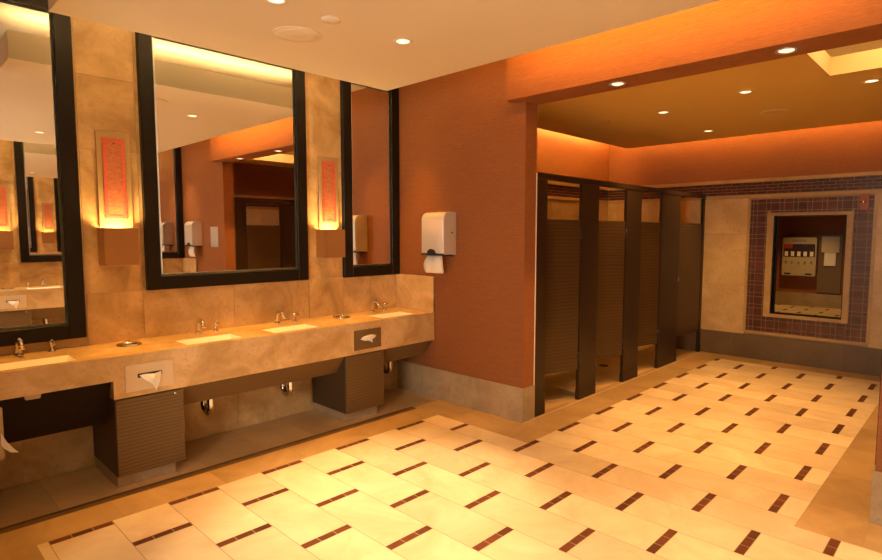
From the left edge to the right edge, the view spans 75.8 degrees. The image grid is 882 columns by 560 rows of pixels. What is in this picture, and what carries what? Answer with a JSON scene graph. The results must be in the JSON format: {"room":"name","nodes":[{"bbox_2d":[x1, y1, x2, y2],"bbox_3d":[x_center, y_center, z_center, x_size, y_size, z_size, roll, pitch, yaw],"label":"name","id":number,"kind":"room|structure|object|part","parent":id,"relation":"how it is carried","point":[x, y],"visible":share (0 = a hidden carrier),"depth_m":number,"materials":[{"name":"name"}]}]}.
{"room":"public restroom","nodes":[
{"label":"public restroom","id":0,"kind":"room"},
{"bbox_2d":[0,17,397,489],"bbox_3d":[-1.816,-0.337,4.616,0.160,3.220,4.075,5,7,44],"label":"wall","id":1,"kind":"structure","parent":0,"point":[119,306],"depth_m":4.16,"materials":[{"name":"beige tile"}]},
{"bbox_2d":[0,0,86,346],"bbox_3d":[-2.729,-0.697,3.501,0.045,2.230,0.832,5,7,44],"label":"wall mirror","id":2,"kind":"object","parent":1,"relation":"attached to","point":[42,293],"visible":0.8,"depth_m":3.64,"materials":[{"name":"black mirror"}]},
{"bbox_2d":[95,130,133,227],"bbox_3d":[-2.288,-0.699,3.969,0.025,0.663,0.216,5,7,44],"label":"panel","id":3,"kind":"object","parent":1,"relation":"attached to","point":[113,161],"visible":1,"depth_m":3.96,"materials":[{"name":"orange glass"}]},
{"bbox_2d":[97,228,139,265],"bbox_3d":[-2.252,-0.233,3.954,0.150,0.255,0.216,5,7,44],"label":"wall lamp","id":4,"kind":"object","parent":1,"relation":"attached to","point":[116,246],"visible":1,"depth_m":3.90,"materials":[{"name":"orange metal"}]},
{"bbox_2d":[0,274,433,442],"bbox_3d":[-1.570,0.464,4.422,0.550,0.815,3.748,5,7,44],"label":"countertop","id":5,"kind":"structure","parent":1,"relation":"attached to","point":[41,400],"depth_m":4.04,"materials":[{"name":"stone"}]},
{"bbox_2d":[0,407,17,460],"bbox_3d":[-2.596,0.781,3.138,0.168,0.472,0.367,5,7,44],"label":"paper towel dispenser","id":6,"kind":"object","parent":5,"relation":"hanging from","point":[4,444],"visible":1,"depth_m":3.18,"materials":[{"name":"beige plastic"}]},
{"bbox_2d":[1,434,17,451],"bbox_3d":[-2.437,0.919,3.197,0.006,0.132,0.077,5,7,44],"label":"paper towel","id":7,"kind":"object","parent":6,"relation":"hanging from","point":[4,444],"depth_m":3.18,"materials":[{"name":"white paper"}]},
{"bbox_2d":[14,338,24,355],"bbox_3d":[-2.635,0.421,3.542,0.152,0.120,0.052,5,7,44],"label":"faucet","id":8,"kind":"object","parent":5,"relation":"on","point":[19,344],"visible":1,"depth_m":3.53,"materials":[{"name":"silver metal"}]},
{"bbox_2d":[0,355,75,370],"bbox_3d":[-2.440,0.527,3.387,0.225,0.060,0.414,5,7,44],"label":"sink","id":9,"kind":"object","parent":5,"relation":"in","point":[36,362],"visible":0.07,"depth_m":3.47,"materials":[{"name":"white ceramic"}]},
{"bbox_2d":[48,339,55,351],"bbox_3d":[-2.526,0.428,3.684,0.106,0.082,0.048,5,7,44],"label":"soap dispenser","id":10,"kind":"object","parent":5,"relation":"on","point":[51,341],"visible":1,"depth_m":3.69,"materials":[{"name":"silver metal"}]},
{"bbox_2d":[116,341,142,346],"bbox_3d":[-2.159,0.445,3.918,0.164,0.012,0.164,5,7,44],"label":"waste opening","id":11,"kind":"object","parent":5,"relation":"on","point":[130,343],"visible":1,"depth_m":3.92,"materials":[{"name":"silver metal"}]},
{"bbox_2d":[124,359,173,392],"bbox_3d":[-1.885,0.632,3.683,0.047,0.188,0.296,5,7,44],"label":"dispenser","id":12,"kind":"object","parent":5,"relation":"attached to","point":[155,374],"visible":1,"depth_m":3.68,"materials":[{"name":"beige metal"}]},
{"bbox_2d":[195,318,205,333],"bbox_3d":[-1.846,0.355,4.348,0.152,0.120,0.052,5,7,44],"label":"faucet","id":13,"kind":"object","parent":5,"relation":"on","point":[200,324],"visible":1,"depth_m":4.36,"materials":[{"name":"silver metal"}]},
{"bbox_2d":[177,334,241,414],"bbox_3d":[-1.788,0.720,4.264,0.491,0.588,0.414,5,7,44],"label":"sink","id":14,"kind":"object","parent":5,"relation":"in","point":[207,406],"visible":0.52,"depth_m":4.22,"materials":[{"name":"white ceramic"}]},
{"bbox_3d":[-1.692,0.465,4.150,0.225,0.060,0.414,5,7,44],"label":"bowl","id":15,"kind":"part","parent":14,"relation":"part of","materials":[{"name":"white ceramic"}]},
{"bbox_2d":[213,321,220,330],"bbox_3d":[-1.763,0.365,4.464,0.106,0.082,0.048,5,7,44],"label":"soap dispenser","id":16,"kind":"object","parent":5,"relation":"on","point":[214,322],"visible":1,"depth_m":4.47,"materials":[{"name":"silver metal"}]},
{"bbox_2d":[274,310,285,323],"bbox_3d":[-1.371,0.316,4.833,0.152,0.120,0.052,5,7,44],"label":"faucet","id":17,"kind":"object","parent":5,"relation":"on","point":[277,316],"visible":1,"depth_m":4.84,"materials":[{"name":"silver metal"}]},
{"bbox_2d":[264,324,316,396],"bbox_3d":[-1.322,0.681,4.740,0.491,0.588,0.414,5,7,44],"label":"sink","id":18,"kind":"object","parent":5,"relation":"in","point":[287,392],"visible":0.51,"depth_m":4.70,"materials":[{"name":"white ceramic"}]},
{"bbox_3d":[-1.227,0.426,4.626,0.225,0.060,0.414,5,7,44],"label":"bowl","id":19,"kind":"part","parent":18,"relation":"part of","materials":[{"name":"white ceramic"}]},
{"bbox_2d":[292,312,299,321],"bbox_3d":[-1.271,0.324,4.967,0.106,0.082,0.048,5,7,44],"label":"soap dispenser","id":20,"kind":"object","parent":5,"relation":"on","point":[294,314],"visible":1,"depth_m":4.97,"materials":[{"name":"silver metal"}]},
{"bbox_2d":[333,315,350,318],"bbox_3d":[-0.913,0.339,5.206,0.164,0.012,0.164,5,7,44],"label":"waste opening","id":21,"kind":"object","parent":5,"relation":"on","point":[336,316],"visible":1,"depth_m":5.19,"materials":[{"name":"silver metal"}]},
{"bbox_2d":[354,327,380,350],"bbox_3d":[-0.634,0.519,4.970,0.033,0.173,0.296,5,7,44],"label":"dispenser","id":22,"kind":"object","parent":5,"relation":"attached to","point":[367,338],"visible":1,"depth_m":4.96,"materials":[{"name":"brown metal"}]},
{"bbox_2d":[370,300,380,311],"bbox_3d":[-0.645,0.255,5.575,0.152,0.120,0.052,5,7,44],"label":"faucet","id":23,"kind":"object","parent":5,"relation":"on","point":[373,302],"visible":1,"depth_m":5.58,"materials":[{"name":"silver metal"}]},
{"bbox_2d":[371,312,412,373],"bbox_3d":[-0.566,0.618,5.513,0.491,0.588,0.414,5,7,44],"label":"sink","id":24,"kind":"object","parent":5,"relation":"in","point":[388,370],"visible":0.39,"depth_m":5.46,"materials":[{"name":"white ceramic"}]},
{"bbox_3d":[-0.470,0.363,5.399,0.225,0.060,0.414,5,7,44],"label":"bowl","id":25,"kind":"part","parent":24,"relation":"part of","materials":[{"name":"white ceramic"}]},
{"bbox_2d":[135,32,308,289],"bbox_3d":[-1.682,-0.930,4.559,0.045,1.938,1.360,5,7,44],"label":"wall mirror","id":26,"kind":"object","parent":1,"relation":"attached to","point":[222,135],"visible":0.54,"depth_m":4.49,"materials":[{"name":"black mirror"}]},
{"bbox_2d":[318,156,338,228],"bbox_3d":[-1.040,-0.803,5.244,0.025,0.663,0.216,5,7,44],"label":"panel","id":27,"kind":"object","parent":1,"relation":"attached to","point":[328,204],"visible":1,"depth_m":5.23,"materials":[{"name":"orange glass"}]},
{"bbox_2d":[316,230,344,257],"bbox_3d":[-1.016,-0.336,5.217,0.150,0.255,0.216,5,7,44],"label":"wall lamp","id":28,"kind":"object","parent":1,"relation":"attached to","point":[329,243],"visible":1,"depth_m":5.15,"materials":[{"name":"orange metal"}]},
{"bbox_2d":[340,80,399,277],"bbox_3d":[-0.685,-1.011,5.577,0.045,1.942,0.695,5,7,44],"label":"wall mirror","id":29,"kind":"object","parent":1,"relation":"attached to","point":[369,116],"visible":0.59,"depth_m":5.57,"materials":[{"name":"black mirror"}]},
{"bbox_3d":[-0.693,-1.012,5.585,0.020,1.746,0.499,5,7,44],"label":"glass","id":30,"kind":"part","parent":29,"relation":"part of","materials":[{"name":"white mirror"}]},
{"bbox_2d":[48,0,720,90],"bbox_3d":[0.247,-1.535,2.481,4.390,0.195,2.450,5,7,44],"label":"ceiling","id":31,"kind":"structure","parent":0,"point":[447,36],"depth_m":3.34,"materials":[{"name":"beige paint"}]},
{"bbox_2d":[264,0,287,4],"bbox_3d":[-0.869,-1.475,2.983,0.124,0.006,0.124,5,7,44],"label":"recessed light","id":32,"kind":"object","parent":31,"relation":"in","point":[274,2],"visible":1,"depth_m":3.01,"materials":[{"name":"beige glass"}]},
{"bbox_2d":[272,26,321,43],"bbox_3d":[-0.892,-1.518,3.513,0.304,0.006,0.304,5,7,44],"label":"ceiling speaker","id":33,"kind":"object","parent":31,"relation":"attached to","point":[292,34],"visible":1,"depth_m":3.50,"materials":[{"name":"beige plastic"}]},
{"bbox_2d":[321,15,340,23],"bbox_3d":[-0.633,-1.493,3.252,0.109,0.013,0.110,5,7,44],"label":"ceiling disc","id":34,"kind":"object","parent":31,"relation":"attached to","point":[329,19],"visible":1,"depth_m":3.23,"materials":[{"name":"beige plastic"}]},
{"bbox_2d":[393,38,412,44],"bbox_3d":[-0.244,-1.528,3.628,0.124,0.006,0.124,5,7,44],"label":"recessed light","id":35,"kind":"object","parent":31,"relation":"in","point":[400,41],"visible":1,"depth_m":3.62,"materials":[{"name":"beige glass"}]},
{"bbox_2d":[506,0,881,104],"bbox_3d":[1.583,-1.647,3.824,2.630,0.480,0.305,5,7,44],"label":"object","id":36,"kind":"structure","parent":31,"relation":"attached to","point":[723,34],"depth_m":3.63,"materials":[{"name":"paint"}]},
{"bbox_2d":[609,82,626,86],"bbox_3d":[1.288,-1.428,4.127,0.124,0.006,0.124,5,7,44],"label":"recessed light","id":37,"kind":"object","parent":36,"relation":"in","point":[614,84],"visible":1,"depth_m":4.13,"materials":[{"name":"white glass"}]},
{"bbox_2d":[774,47,798,53],"bbox_3d":[2.061,-1.366,3.376,0.124,0.006,0.124,5,7,44],"label":"recessed light","id":38,"kind":"object","parent":36,"relation":"in","point":[787,50],"visible":1,"depth_m":3.37,"materials":[{"name":"white glass"}]},
{"bbox_2d":[0,304,881,559],"bbox_3d":[2.985,1.204,6.017,6.800,0.121,17.800,5,7,44],"label":"floor","id":39,"kind":"structure","parent":0,"point":[700,455],"depth_m":3.69,"materials":[{"name":"tile"}]},
{"bbox_2d":[93,388,185,487],"bbox_3d":[-2.097,1.022,3.926,0.538,0.583,0.424,5,7,44],"label":"base cabinet","id":40,"kind":"object","parent":39,"relation":"on","point":[142,438],"visible":0.92,"depth_m":3.73,"materials":[{"name":"brown"}]},
{"bbox_3d":[-1.914,1.000,3.746,0.016,0.500,0.418,5,7,44],"label":"door","id":41,"kind":"part","parent":40,"relation":"part of","materials":[{"name":"brown laminate"}]},
{"bbox_2d":[312,350,383,421],"bbox_3d":[-0.854,0.919,5.196,0.538,0.583,0.420,5,7,44],"label":"base cabinet","id":42,"kind":"object","parent":39,"relation":"on","point":[356,390],"visible":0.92,"depth_m":5.01,"materials":[{"name":"brown"}]},
{"bbox_3d":[-0.671,0.897,5.016,0.016,0.500,0.414,5,7,44],"label":"door","id":43,"kind":"part","parent":42,"relation":"part of","materials":[{"name":"brown laminate"}]},
{"bbox_2d":[535,178,547,416],"bbox_3d":[0.867,0.170,5.018,0.040,2.105,0.188,5,7,44],"label":"pilaster","id":44,"kind":"object","parent":39,"relation":"on","point":[542,184],"visible":0.78,"depth_m":5.01,"materials":[{"name":"brown"}]},
{"bbox_2d":[575,184,599,399],"bbox_3d":[1.455,0.120,5.618,0.040,2.105,0.336,5,7,44],"label":"pilaster","id":45,"kind":"object","parent":39,"relation":"on","point":[588,194],"visible":1,"depth_m":5.59,"materials":[{"name":"brown"}]},
{"bbox_2d":[545,219,581,374],"bbox_3d":[1.098,0.160,5.353,0.589,1.460,0.036,-3,5,-30],"label":"door","id":46,"kind":"structure","parent":45,"relation":"attached to","point":[564,236],"depth_m":5.38,"materials":[{"name":"laminate"}]},
{"bbox_2d":[619,189,641,381],"bbox_3d":[2.111,0.066,6.289,0.040,2.105,0.366,5,7,44],"label":"pilaster","id":47,"kind":"object","parent":39,"relation":"on","point":[632,198],"visible":1,"depth_m":6.26,"materials":[{"name":"brown"}]},
{"bbox_2d":[596,221,626,358],"bbox_3d":[1.739,0.106,6.010,0.599,1.460,0.036,-3,5,-30],"label":"door","id":48,"kind":"structure","parent":47,"relation":"attached to","point":[612,234],"depth_m":6.04,"materials":[{"name":"laminate"}]},
{"bbox_2d":[537,172,705,198],"bbox_3d":[2.196,-1.018,6.288,0.044,0.055,3.988,5,7,44],"label":"rail","id":49,"kind":"object","parent":47,"relation":"on","point":[552,177],"visible":0.82,"depth_m":5.82,"materials":[{"name":"brown metal"}]},
{"bbox_2d":[654,194,680,367],"bbox_3d":[2.809,0.007,7.002,0.040,2.105,0.566,5,7,44],"label":"pilaster","id":50,"kind":"object","parent":39,"relation":"on","point":[670,205],"visible":1,"depth_m":6.97,"materials":[{"name":"brown"}]},
{"bbox_2d":[638,222,661,346],"bbox_3d":[2.394,0.053,6.662,0.544,1.460,0.036,-3,5,-31],"label":"door","id":51,"kind":"structure","parent":50,"relation":"attached to","point":[651,233],"depth_m":6.70,"materials":[{"name":"laminate"}]},
{"bbox_2d":[695,199,705,351],"bbox_3d":[3.566,-0.056,7.776,0.040,2.105,0.074,5,7,44],"label":"pilaster","id":52,"kind":"object","parent":39,"relation":"on","point":[697,348],"visible":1,"depth_m":7.75,"materials":[{"name":"brown"}]},
{"bbox_2d":[676,223,702,335],"bbox_3d":[3.270,-0.015,7.491,0.770,1.460,0.037,-4,6,-43],"label":"door","id":53,"kind":"structure","parent":52,"relation":"attached to","point":[688,320],"depth_m":7.49,"materials":[{"name":"laminate"}]},
{"bbox_2d":[399,59,537,388],"bbox_3d":[0.182,-0.401,5.395,1.621,3.220,0.165,5,7,44],"label":"wall","id":54,"kind":"structure","parent":0,"point":[469,151],"depth_m":5.14,"materials":[{"name":"paint"}]},
{"bbox_2d":[421,212,455,273],"bbox_3d":[-0.023,-0.353,5.355,0.297,0.573,0.182,5,7,44],"label":"dispenser","id":55,"kind":"object","parent":54,"relation":"attached to","point":[438,228],"visible":1,"depth_m":5.28,"materials":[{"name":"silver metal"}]},
{"bbox_3d":[-0.092,-0.270,5.307,0.110,0.042,0.008,5,7,44],"label":"lever","id":56,"kind":"part","parent":55,"relation":"part of","materials":[{"name":"black plastic"}]},
{"bbox_2d":[424,255,443,273],"bbox_3d":[-0.068,-0.148,5.357,0.236,0.165,0.044,5,7,44],"label":"paper towel","id":57,"kind":"object","parent":55,"relation":"hanging from","point":[432,263],"depth_m":5.34,"materials":[{"name":"white paper"}]},
{"bbox_2d":[398,360,523,422],"bbox_3d":[0.127,1.040,5.443,1.627,0.300,0.012,5,7,44],"label":"baseboard","id":58,"kind":"structure","parent":54,"relation":"attached to","point":[497,399],"depth_m":5.34,"materials":[{"name":"stone"}]},
{"bbox_2d":[523,385,534,422],"bbox_3d":[0.766,1.081,4.944,0.012,0.300,0.165,5,7,44],"label":"baseboard","id":59,"kind":"structure","parent":54,"relation":"attached to","point":[529,392],"depth_m":4.94,"materials":[{"name":"stone"}]},
{"bbox_2d":[533,173,537,384],"bbox_3d":[0.820,0.154,4.930,0.006,2.150,0.010,5,7,44],"label":"trim","id":60,"kind":"structure","parent":54,"relation":"attached to","point":[536,173],"depth_m":4.91,"materials":[{"name":"beige paint"}]},
{"bbox_2d":[537,128,608,220],"bbox_3d":[1.133,-0.562,7.373,0.120,3.220,4.005,5,7,44],"label":"wall","id":61,"kind":"structure","parent":0,"point":[557,153],"depth_m":7.89,"materials":[{"name":"orange paint"}]},
{"bbox_2d":[537,48,881,148],"bbox_3d":[2.997,-1.737,5.292,4.510,0.140,3.755,5,7,44],"label":"ceiling","id":62,"kind":"structure","parent":0,"point":[816,89],"depth_m":5.45,"materials":[{"name":"brown paint"}]},
{"bbox_2d":[657,111,669,113],"bbox_3d":[2.257,-1.701,5.749,0.124,0.006,0.124,5,7,44],"label":"recessed light","id":63,"kind":"object","parent":62,"relation":"in","point":[660,112],"visible":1,"depth_m":5.74,"materials":[{"name":"beige glass"}]},
{"bbox_2d":[738,90,753,93],"bbox_3d":[2.650,-1.633,4.922,0.124,0.006,0.124,5,7,44],"label":"recessed light","id":64,"kind":"object","parent":62,"relation":"in","point":[744,91],"visible":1,"depth_m":4.92,"materials":[{"name":"beige glass"}]},
{"bbox_2d":[760,109,787,114],"bbox_3d":[3.368,-1.699,5.728,0.240,0.006,0.240,5,7,44],"label":"ceiling speaker","id":65,"kind":"object","parent":62,"relation":"attached to","point":[776,111],"visible":1,"depth_m":5.70,"materials":[{"name":"beige"}]},
{"bbox_2d":[762,110,785,113],"bbox_3d":[3.368,-1.698,5.728,0.221,0.005,0.221,5,7,44],"label":"grille","id":66,"kind":"object","parent":65,"relation":"attached to","point":[768,111],"depth_m":5.70,"materials":[{"name":"brown metal"}]},
{"bbox_2d":[862,79,880,82],"bbox_3d":[3.474,-1.604,4.566,0.124,0.006,0.124,5,7,44],"label":"recessed light","id":67,"kind":"object","parent":62,"relation":"in","point":[869,80],"visible":1,"depth_m":4.56,"materials":[{"name":"beige glass"}]},
{"bbox_2d":[608,120,881,348],"bbox_3d":[4.517,-0.528,6.955,5.550,3.220,0.121,5,7,44],"label":"wall","id":68,"kind":"structure","parent":0,"point":[856,147],"depth_m":7.28,"materials":[{"name":"paint"}]},
{"bbox_2d":[548,171,881,190],"bbox_3d":[3.079,-1.127,5.427,5.322,0.042,4.011,5,7,44],"label":"trim","id":69,"kind":"structure","parent":68,"relation":"attached to","point":[874,172],"depth_m":7.31,"materials":[{"name":"tile"}]},
{"bbox_2d":[548,189,881,203],"bbox_3d":[3.079,-0.929,5.443,5.322,0.039,4.011,5,7,44],"label":"trim","id":70,"kind":"structure","parent":68,"relation":"attached to","point":[871,190],"depth_m":7.25,"materials":[{"name":"tile"}]},
{"bbox_2d":[651,329,881,376],"bbox_3d":[4.471,0.904,7.024,5.310,0.315,0.012,5,7,44],"label":"baseboard","id":71,"kind":"structure","parent":68,"relation":"attached to","point":[846,358],"depth_m":7.11,"materials":[{"name":"stone"}]},
{"bbox_2d":[770,214,846,319],"bbox_3d":[4.528,-0.172,6.981,0.760,1.243,0.119,5,7,44],"label":"mirror frame","id":72,"kind":"structure","parent":68,"relation":"in","point":[776,218],"depth_m":7.19,"materials":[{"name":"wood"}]},
{"bbox_2d":[763,211,854,323],"bbox_3d":[4.474,-0.167,6.933,0.900,1.320,0.026,5,7,44],"label":"trim","id":73,"kind":"structure","parent":68,"relation":"attached to","point":[850,214],"depth_m":6.87,"materials":[{"name":"stone"}]},
{"bbox_2d":[742,193,878,345],"bbox_3d":[4.471,-0.150,6.946,1.350,1.758,0.014,5,7,44],"label":"trim","id":74,"kind":"structure","parent":68,"relation":"attached to","point":[876,194],"depth_m":6.78,"materials":[{"name":"stone"}]},
{"bbox_2d":[859,195,869,209],"bbox_3d":[4.847,-0.888,6.478,0.085,0.175,0.056,5,7,44],"label":"fire alarm","id":75,"kind":"object","parent":68,"relation":"attached to","point":[864,199],"visible":1,"depth_m":6.46,"materials":[{"name":"red plastic"}]},
{"bbox_2d":[776,216,845,294],"bbox_3d":[8.508,-0.977,12.453,5.100,3.220,0.150,5,7,44],"label":"wall","id":76,"kind":"structure","parent":0,"point":[810,226],"depth_m":12.71,"materials":[{"name":"paint"}]},
{"bbox_2d":[781,237,817,276],"bbox_3d":[8.052,-0.525,12.718,0.660,0.865,0.160,5,7,44],"label":"vending machine","id":77,"kind":"object","parent":76,"relation":"attached to","point":[799,254],"visible":1,"depth_m":12.66,"materials":[{"name":"beige metal"}]},
{"bbox_2d":[775,291,841,308],"bbox_3d":[8.451,0.463,12.512,4.900,0.300,0.012,5,7,44],"label":"baseboard","id":78,"kind":"structure","parent":76,"relation":"attached to","point":[783,298],"depth_m":12.70,"materials":[{"name":"stone"}]},
{"bbox_2d":[816,234,843,293],"bbox_3d":[8.494,-0.356,12.370,0.435,1.285,0.060,5,7,44],"label":"upper cabinet","id":79,"kind":"object","parent":76,"relation":"attached to","point":[830,253],"visible":1,"depth_m":12.36,"materials":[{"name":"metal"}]},
{"bbox_2d":[824,252,835,265],"bbox_3d":[8.488,-0.455,12.352,0.210,0.295,0.022,5,7,44],"label":"paper towel","id":80,"kind":"object","parent":79,"relation":"hanging from","point":[829,257],"depth_m":12.34,"materials":[{"name":"white paper"}]},
{"bbox_2d":[821,237,839,252],"bbox_3d":[8.485,-0.771,12.324,0.330,0.350,0.030,5,7,44],"label":"paper towel dispenser","id":81,"kind":"object","parent":79,"relation":"hanging from","point":[828,244],"depth_m":12.32,"materials":[{"name":"beige metal"}]},
{"bbox_2d":[825,39,881,56],"bbox_3d":[2.898,-2.088,5.658,6.800,0.100,17.550,5,7,44],"label":"ceiling","id":82,"kind":"structure","parent":0,"point":[877,44],"depth_m":4.81,"materials":[{"name":"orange paint"}]},
{"bbox_2d":[875,373,881,471],"bbox_3d":[3.069,-0.171,2.588,1.585,3.220,0.165,5,7,44],"label":"wall","id":83,"kind":"structure","parent":0,"point":[878,467],"depth_m":3.16,"materials":[{"name":"paint"}]},
{"bbox_2d":[869,470,881,525],"bbox_3d":[3.003,1.269,2.647,1.597,0.300,0.012,5,7,44],"label":"baseboard","id":84,"kind":"structure","parent":83,"relation":"attached to","point":[875,516],"depth_m":3.18,"materials":[{"name":"stone"}]}
]}

